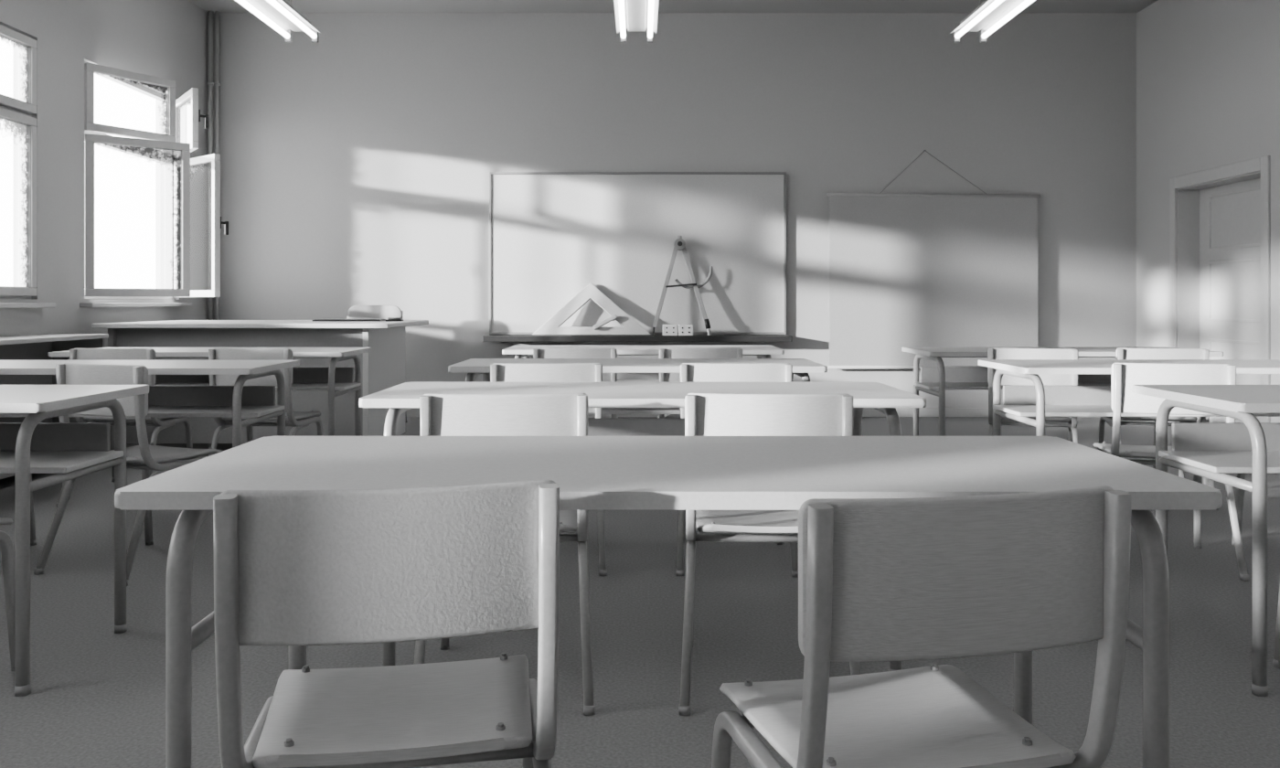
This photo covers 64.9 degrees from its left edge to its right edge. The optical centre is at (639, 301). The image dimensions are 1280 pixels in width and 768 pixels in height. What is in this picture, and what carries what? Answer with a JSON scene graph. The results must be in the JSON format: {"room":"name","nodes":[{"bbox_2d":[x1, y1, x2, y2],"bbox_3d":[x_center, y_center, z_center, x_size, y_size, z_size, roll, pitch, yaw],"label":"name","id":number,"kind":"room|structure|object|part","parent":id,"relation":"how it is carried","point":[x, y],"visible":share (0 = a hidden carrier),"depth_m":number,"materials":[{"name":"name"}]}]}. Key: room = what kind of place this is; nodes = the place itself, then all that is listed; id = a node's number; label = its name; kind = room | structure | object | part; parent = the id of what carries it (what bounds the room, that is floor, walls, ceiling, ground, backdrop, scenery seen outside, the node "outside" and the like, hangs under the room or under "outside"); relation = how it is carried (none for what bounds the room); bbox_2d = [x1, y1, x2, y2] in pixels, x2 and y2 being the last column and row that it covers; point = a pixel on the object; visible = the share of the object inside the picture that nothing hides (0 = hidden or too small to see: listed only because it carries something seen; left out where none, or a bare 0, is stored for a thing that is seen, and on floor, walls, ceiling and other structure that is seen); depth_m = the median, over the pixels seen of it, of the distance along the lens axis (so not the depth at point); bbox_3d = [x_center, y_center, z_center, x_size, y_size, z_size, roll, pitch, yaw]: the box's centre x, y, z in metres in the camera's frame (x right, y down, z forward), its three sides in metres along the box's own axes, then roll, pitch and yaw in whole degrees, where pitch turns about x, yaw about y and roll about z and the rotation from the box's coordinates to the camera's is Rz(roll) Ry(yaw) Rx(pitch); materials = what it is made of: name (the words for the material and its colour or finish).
{"room":"classroom","nodes":[
{"label":"classroom","id":0,"kind":"room"},
{"bbox_2d":[0,0,207,347],"bbox_3d":[-3.824,-0.752,2.530,0.150,3.510,12.420,0,0,0],"label":"wall","id":1,"kind":"structure","parent":0,"point":[167,39],"depth_m":6.70,"materials":[{"name":"paint"}]},
{"bbox_2d":[0,24,31,298],"bbox_3d":[-3.815,-0.829,5.842,0.063,1.627,0.828,0,0,0],"label":"frame","id":2,"kind":"object","parent":1,"relation":"attached to","point":[21,176],"visible":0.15,"depth_m":6.22,"materials":[{"name":"paint"}]},
{"bbox_2d":[0,24,36,296],"bbox_3d":[-3.758,-0.827,5.842,0.046,1.584,0.782,0,0,0],"label":"window","id":3,"kind":"structure","parent":1,"relation":"in","point":[26,125],"depth_m":6.17,"materials":[{"name":"paint"}]},
{"bbox_3d":[-3.758,-1.390,5.842,0.001,0.359,0.683,0,0,0],"label":"pane","id":4,"kind":"part","parent":3,"relation":"part of","materials":[{"name":"glass"}]},
{"bbox_3d":[-3.758,-0.586,5.842,0.001,1.002,0.683,0,0,0],"label":"pane","id":5,"kind":"part","parent":3,"relation":"part of","materials":[{"name":"glass"}]},
{"bbox_3d":[-3.758,-1.390,5.842,0.046,0.458,0.782,0,0,0],"label":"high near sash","id":6,"kind":"part","parent":3,"relation":"part of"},
{"bbox_2d":[0,302,55,308],"bbox_3d":[-3.712,0.022,5.842,0.098,0.029,0.943,0,0,0],"label":"sill","id":7,"kind":"structure","parent":1,"relation":"attached to","point":[3,304],"depth_m":6.01,"materials":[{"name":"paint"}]},
{"bbox_2d":[84,61,174,299],"bbox_3d":[-3.815,-0.829,7.481,0.063,1.627,1.392,0,0,0],"label":"frame","id":8,"kind":"object","parent":1,"relation":"attached to","point":[168,166],"visible":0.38,"depth_m":8.14,"materials":[{"name":"paint"}]},
{"bbox_2d":[79,302,191,307],"bbox_3d":[-3.712,0.022,7.481,0.098,0.029,1.506,0,0,0],"label":"sill","id":9,"kind":"structure","parent":1,"relation":"attached to","point":[81,304],"depth_m":7.23,"materials":[{"name":"paint"}]},
{"bbox_2d":[84,62,190,297],"bbox_3d":[-3.578,-0.827,7.108,0.678,1.584,0.274,0,0,-40],"label":"window","id":10,"kind":"structure","parent":1,"relation":"in","point":[181,151],"depth_m":7.07,"materials":[{"name":"paint"}]},
{"bbox_3d":[-3.591,-1.390,7.098,0.046,0.458,0.670,0,0,30],"label":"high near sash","id":11,"kind":"part","parent":10,"relation":"part of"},
{"bbox_3d":[-3.591,-1.390,7.098,0.001,0.359,0.572,0,0,30],"label":"pane","id":12,"kind":"part","parent":10,"relation":"part of","materials":[{"name":"glass"}]},
{"bbox_3d":[-3.501,-0.586,7.024,0.572,1.002,0.001,0,0,-40],"label":"pane","id":13,"kind":"part","parent":10,"relation":"part of","materials":[{"name":"glass"}]},
{"bbox_2d":[173,87,228,297],"bbox_3d":[-3.530,-0.827,7.905,0.680,1.584,0.282,0,0,40],"label":"window","id":14,"kind":"structure","parent":1,"relation":"in","point":[214,159],"depth_m":7.73,"materials":[{"name":"paint"}]},
{"bbox_3d":[-3.561,-1.390,7.882,0.001,0.359,0.572,0,0,-36],"label":"pane","id":15,"kind":"part","parent":14,"relation":"part of","materials":[{"name":"glass"}]},
{"bbox_3d":[-3.531,-1.390,7.904,0.121,0.458,0.670,0,0,-36],"label":"high far sash","id":16,"kind":"part","parent":14,"relation":"part of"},
{"bbox_3d":[-3.501,-0.586,7.938,0.572,1.002,0.001,0,0,40],"label":"pane","id":17,"kind":"part","parent":14,"relation":"part of","materials":[{"name":"glass"}]},
{"bbox_2d":[206,10,213,319],"bbox_3d":[-3.709,-0.752,8.698,0.053,3.510,0.083,0,0,0],"label":"pipe","id":18,"kind":"object","parent":1,"relation":"attached to","point":[209,83],"visible":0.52,"depth_m":8.67,"materials":[{"name":"metal"}]},
{"bbox_2d":[0,416,1279,767],"bbox_3d":[0.282,1.060,2.530,8.982,0.115,13.340,0,0,0],"label":"floor","id":19,"kind":"structure","parent":0,"point":[96,698],"depth_m":2.91,"materials":[{"name":"grey"}]},
{"bbox_2d":[0,517,15,671],"bbox_3d":[-1.932,0.617,2.530,0.450,0.772,0.514,0,0,8],"label":"chair","id":20,"kind":"object","parent":19,"relation":"on","point":[6,546],"visible":0.79,"depth_m":2.71,"materials":[{"name":"paint"}]},
{"bbox_2d":[30,473,36,545],"bbox_3d":[-2.691,0.617,3.888,0.450,0.772,0.514,0,0,-4],"label":"chair","id":21,"kind":"object","parent":19,"relation":"on","point":[33,539],"visible":0.09,"depth_m":4.13,"materials":[{"name":"paint"}]},
{"bbox_2d":[0,333,108,479],"bbox_3d":[-3.551,0.603,1.811,0.362,0.799,9.142,0,0,0],"label":"base cabinet","id":22,"kind":"object","parent":19,"relation":"on","point":[31,346],"visible":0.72,"depth_m":6.10,"materials":[{"name":"laminate"}]},
{"bbox_2d":[0,384,149,696],"bbox_3d":[-2.254,0.629,2.812,1.500,0.748,0.564,0,0,0],"label":"school desk","id":23,"kind":"object","parent":19,"relation":"on","point":[69,451],"visible":1,"depth_m":2.86,"materials":[{"name":"laminate"}]},
{"bbox_2d":[56,348,192,507],"bbox_3d":[-2.608,0.617,5.142,0.450,0.772,0.514,0,0,3],"label":"chair","id":24,"kind":"object","parent":19,"relation":"on","point":[75,354],"visible":0.41,"depth_m":4.98,"materials":[{"name":"paint"}]},
{"bbox_2d":[33,362,223,586],"bbox_3d":[-1.929,0.617,3.854,0.450,0.772,0.514,0,0,22],"label":"chair","id":25,"kind":"object","parent":19,"relation":"on","point":[149,456],"visible":0.48,"depth_m":3.70,"materials":[{"name":"paint"}]},
{"bbox_2d":[0,360,300,447],"bbox_3d":[-2.237,0.629,4.134,1.500,0.748,0.564,0,0,0],"label":"school desk","id":26,"kind":"object","parent":19,"relation":"on","point":[238,400],"visible":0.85,"depth_m":4.22,"materials":[{"name":"laminate"}]},
{"bbox_2d":[47,347,372,498],"bbox_3d":[-2.248,0.629,5.365,1.500,0.748,0.564,0,0,0],"label":"school desk","id":27,"kind":"object","parent":19,"relation":"on","point":[331,378],"visible":0.42,"depth_m":5.56,"materials":[{"name":"laminate"}]},
{"bbox_2d":[92,320,428,449],"bbox_3d":[-2.616,0.573,7.210,1.944,0.860,1.265,0,0,0],"label":"desk","id":28,"kind":"object","parent":19,"relation":"on","point":[384,368],"visible":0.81,"depth_m":6.71,"materials":[{"name":"laminate"}]},
{"bbox_2d":[312,319,385,320],"bbox_3d":[-2.133,0.135,7.418,0.494,0.016,0.230,0,0,0],"label":"desk blotter","id":29,"kind":"object","parent":28,"relation":"on","point":[314,319],"visible":0.8,"depth_m":7.31,"materials":[{"name":"metal"}]},
{"bbox_2d":[385,317,403,321],"bbox_3d":[-1.782,0.129,7.303,0.115,0.028,0.069,0,0,0],"label":"eraser","id":30,"kind":"object","parent":28,"relation":"on","point":[389,319],"visible":1,"depth_m":7.27,"materials":[{"name":"metal"}]},
{"bbox_2d":[208,348,323,456],"bbox_3d":[-1.915,0.617,5.141,0.450,0.772,0.514,0,0,6],"label":"chair","id":31,"kind":"object","parent":19,"relation":"on","point":[298,421],"visible":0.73,"depth_m":4.98,"materials":[{"name":"paint"}]},
{"bbox_2d":[346,305,407,422],"bbox_3d":[-2.196,0.515,8.141,0.490,0.975,0.514,0,0,4],"label":"chair","id":32,"kind":"object","parent":19,"relation":"on","point":[356,312],"visible":0.15,"depth_m":8.30,"materials":[{"name":"paint"}]},
{"bbox_2d":[213,479,559,767],"bbox_3d":[-0.338,0.617,1.411,0.450,0.772,0.514,0,0,-10],"label":"chair","id":33,"kind":"object","parent":19,"relation":"on","point":[401,564],"visible":1,"depth_m":1.26,"materials":[{"name":"paint"}]},
{"bbox_2d":[413,393,594,715],"bbox_3d":[-0.348,0.617,2.681,0.450,0.772,0.514,0,0,-3],"label":"chair","id":34,"kind":"object","parent":19,"relation":"on","point":[544,414],"visible":0.42,"depth_m":2.51,"materials":[{"name":"paint"}]},
{"bbox_2d":[490,362,607,575],"bbox_3d":[-0.355,0.617,3.923,0.450,0.772,0.514,0,0,-2],"label":"chair","id":35,"kind":"object","parent":19,"relation":"on","point":[499,372],"visible":0.15,"depth_m":3.75,"materials":[{"name":"paint"}]},
{"bbox_2d":[533,347,618,417],"bbox_3d":[-0.327,0.617,5.199,0.450,0.772,0.514,0,0,0],"label":"chair","id":36,"kind":"object","parent":19,"relation":"on","point":[538,352],"visible":0.2,"depth_m":5.03,"materials":[{"name":"paint"}]},
{"bbox_2d":[448,358,827,414],"bbox_3d":[-0.009,0.629,4.249,1.500,0.748,0.564,0,0,0],"label":"school desk","id":37,"kind":"object","parent":19,"relation":"on","point":[474,367],"visible":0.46,"depth_m":4.22,"materials":[{"name":"laminate"}]},
{"bbox_2d":[358,382,926,671],"bbox_3d":[0.007,0.629,2.927,1.500,0.748,0.564,0,0,0],"label":"school desk","id":38,"kind":"object","parent":19,"relation":"on","point":[401,398],"visible":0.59,"depth_m":2.91,"materials":[{"name":"laminate"}]},
{"bbox_2d":[501,345,784,382],"bbox_3d":[0.017,0.629,5.618,1.500,0.748,0.564,0,0,0],"label":"school desk","id":39,"kind":"object","parent":19,"relation":"on","point":[520,351],"visible":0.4,"depth_m":5.67,"materials":[{"name":"laminate"}]},
{"bbox_2d":[114,436,1222,767],"bbox_3d":[0.038,0.629,1.633,1.500,0.748,0.564,0,0,0],"label":"school desk","id":40,"kind":"object","parent":19,"relation":"on","point":[590,472],"visible":0.85,"depth_m":1.50,"materials":[{"name":"laminate"}]},
{"bbox_2d":[657,347,742,417],"bbox_3d":[0.303,0.617,5.199,0.450,0.772,0.514,0,0,-1],"label":"chair","id":41,"kind":"object","parent":19,"relation":"on","point":[664,352],"visible":0.2,"depth_m":5.03,"materials":[{"name":"paint"}]},
{"bbox_2d":[675,362,798,577],"bbox_3d":[0.366,0.617,3.923,0.450,0.772,0.514,0,0,2],"label":"chair","id":42,"kind":"object","parent":19,"relation":"on","point":[689,372],"visible":0.15,"depth_m":3.75,"materials":[{"name":"paint"}]},
{"bbox_2d":[678,393,860,715],"bbox_3d":[0.332,0.617,2.681,0.450,0.772,0.514,0,0,3],"label":"chair","id":43,"kind":"object","parent":19,"relation":"on","point":[706,414],"visible":0.42,"depth_m":2.51,"materials":[{"name":"paint"}]},
{"bbox_2d":[711,485,1131,767],"bbox_3d":[0.362,0.617,1.361,0.450,0.772,0.514,0,0,-12],"label":"chair","id":44,"kind":"object","parent":19,"relation":"on","point":[948,577],"visible":1,"depth_m":1.21,"materials":[{"name":"paint"}]},
{"bbox_2d":[987,347,1078,443],"bbox_3d":[1.999,0.617,5.132,0.450,0.772,0.514,0,0,20],"label":"chair","id":45,"kind":"object","parent":19,"relation":"on","point":[993,353],"visible":0.56,"depth_m":4.98,"materials":[{"name":"paint"}]},
{"bbox_2d":[901,346,1223,485],"bbox_3d":[2.225,0.629,5.399,1.500,0.748,0.564,0,0,0],"label":"school desk","id":46,"kind":"object","parent":19,"relation":"on","point":[941,378],"visible":0.44,"depth_m":5.51,"materials":[{"name":"laminate"}]},
{"bbox_2d":[977,359,1279,436],"bbox_3d":[2.237,0.629,4.157,1.500,0.748,0.564,0,0,0],"label":"school desk","id":47,"kind":"object","parent":19,"relation":"on","point":[1039,400],"visible":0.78,"depth_m":4.27,"materials":[{"name":"laminate"}]},
{"bbox_2d":[1098,347,1218,510],"bbox_3d":[2.621,0.617,5.138,0.450,0.772,0.514,0,0,12],"label":"chair","id":48,"kind":"object","parent":19,"relation":"on","point":[1121,353],"visible":0.28,"depth_m":4.99,"materials":[{"name":"paint"}]},
{"bbox_2d":[1093,362,1248,580],"bbox_3d":[2.023,0.617,3.908,0.450,0.772,0.514,0,0,12],"label":"chair","id":49,"kind":"object","parent":19,"relation":"on","point":[1124,375],"visible":0.4,"depth_m":3.76,"materials":[{"name":"paint"}]},
{"bbox_2d":[1132,384,1279,696],"bbox_3d":[2.260,0.629,2.812,1.500,0.748,0.564,0,0,0],"label":"school desk","id":50,"kind":"object","parent":19,"relation":"on","point":[1211,451],"visible":0.94,"depth_m":2.79,"materials":[{"name":"laminate"}]},
{"bbox_2d":[1231,473,1245,545],"bbox_3d":[2.671,0.617,3.911,0.450,0.772,0.514,0,0,-3],"label":"chair","id":51,"kind":"object","parent":19,"relation":"on","point":[1239,493],"visible":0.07,"depth_m":4.12,"materials":[{"name":"paint"}]},
{"bbox_2d":[1272,584,1279,668],"bbox_3d":[1.984,0.617,2.542,0.450,0.772,0.514,0,0,-6],"label":"chair","id":52,"kind":"object","parent":19,"relation":"on","point":[1276,651],"visible":1,"depth_m":2.75,"materials":[{"name":"paint"}]},
{"bbox_2d":[155,12,1136,407],"bbox_3d":[0.282,-0.752,8.912,8.982,3.510,0.345,0,0,0],"label":"wall","id":53,"kind":"structure","parent":0,"point":[357,162],"depth_m":8.74,"materials":[{"name":"paint"}]},
{"bbox_2d":[214,10,220,319],"bbox_3d":[-3.651,-0.752,8.702,0.037,3.510,0.076,0,0,0],"label":"pipe","id":54,"kind":"object","parent":53,"relation":"attached to","point":[217,83],"visible":0.39,"depth_m":8.67,"materials":[{"name":"metal"}]},
{"bbox_2d":[489,171,786,334],"bbox_3d":[-0.020,-0.417,8.714,2.566,1.406,0.052,0,0,0],"label":"board","id":55,"kind":"object","parent":53,"relation":"attached to","point":[552,235],"visible":0.98,"depth_m":8.70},
{"bbox_2d":[483,335,791,342],"bbox_3d":[-0.020,0.318,8.621,2.612,0.060,0.236,0,0,0],"label":"tray","id":56,"kind":"object","parent":53,"relation":"attached to","point":[486,338],"visible":1,"depth_m":8.50,"materials":[{"name":"metal"}]},
{"bbox_2d":[532,282,650,335],"bbox_3d":[-0.411,0.062,8.588,1.006,0.450,0.173,0,0,4],"label":"ruler","id":57,"kind":"object","parent":56,"relation":"on","point":[552,326],"visible":1,"depth_m":8.56,"materials":[{"name":"paint"}]},
{"bbox_2d":[662,324,693,335],"bbox_3d":[0.321,0.241,8.543,0.256,0.094,0.050,0,0,0],"label":"box","id":58,"kind":"object","parent":56,"relation":"on","point":[667,329],"visible":1,"depth_m":8.52,"materials":[{"name":"metal"}]},
{"bbox_2d":[651,235,712,335],"bbox_3d":[0.364,-0.140,8.609,0.520,0.857,0.124,0,0,0],"label":"compass","id":59,"kind":"object","parent":56,"relation":"on","point":[679,244],"visible":1,"depth_m":8.60,"materials":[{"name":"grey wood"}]},
{"bbox_2d":[405,407,988,416],"bbox_3d":[0.282,0.963,8.733,8.062,0.080,0.014,0,0,0],"label":"baseboard","id":60,"kind":"structure","parent":53,"relation":"attached to","point":[414,411],"depth_m":8.72,"materials":[{"name":"paint"}]},
{"bbox_2d":[826,149,1040,368],"bbox_3d":[2.527,-0.369,8.692,1.830,1.895,0.097,0,0,0],"label":"chart","id":61,"kind":"object","parent":53,"relation":"attached to","point":[906,270],"visible":0.87,"depth_m":8.65,"materials":[{"name":"paper"}]},
{"bbox_2d":[189,0,1158,12],"bbox_3d":[0.282,-2.564,2.530,8.982,0.115,13.340,0,0,0],"label":"ceiling","id":62,"kind":"structure","parent":0,"point":[220,5],"depth_m":8.53,"materials":[{"name":"paint"}]},
{"bbox_2d":[234,0,319,42],"bbox_3d":[-2.334,-2.149,6.095,0.276,0.715,1.725,0,0,0],"label":"ceiling lamp","id":63,"kind":"object","parent":62,"relation":"hanging from","point":[281,16],"visible":1,"depth_m":6.55,"materials":[{"name":"metal"}]},
{"bbox_2d":[613,0,658,42],"bbox_3d":[-0.023,-2.149,6.095,0.276,0.715,1.725,0,0,0],"label":"ceiling lamp","id":64,"kind":"object","parent":62,"relation":"hanging from","point":[633,16],"visible":1,"depth_m":6.54,"materials":[{"name":"metal"}]},
{"bbox_2d":[949,0,1034,42],"bbox_3d":[2.277,-2.149,6.095,0.276,0.715,1.725,0,0,0],"label":"ceiling lamp","id":65,"kind":"object","parent":62,"relation":"hanging from","point":[990,15],"visible":1,"depth_m":6.55,"materials":[{"name":"metal"}]},
{"bbox_2d":[1136,0,1279,422],"bbox_3d":[4.485,-0.752,2.530,0.345,3.510,12.420,0,0,0],"label":"wall","id":66,"kind":"structure","parent":0,"point":[1208,71],"depth_m":7.81,"materials":[{"name":"paint"}]},
{"bbox_2d":[1169,155,1269,422],"bbox_3d":[4.417,0.001,7.515,0.251,2.003,1.276,0,0,0],"label":"trim","id":67,"kind":"structure","parent":66,"relation":"attached to","point":[1184,190],"depth_m":8.06,"materials":[{"name":"paint"}]},
{"bbox_2d":[1199,177,1260,422],"bbox_3d":[4.474,0.050,7.515,0.113,1.894,1.092,0,0,0],"label":"door","id":68,"kind":"structure","parent":66,"relation":"in","point":[1230,214],"depth_m":7.62,"materials":[{"name":"paint"}]}
]}

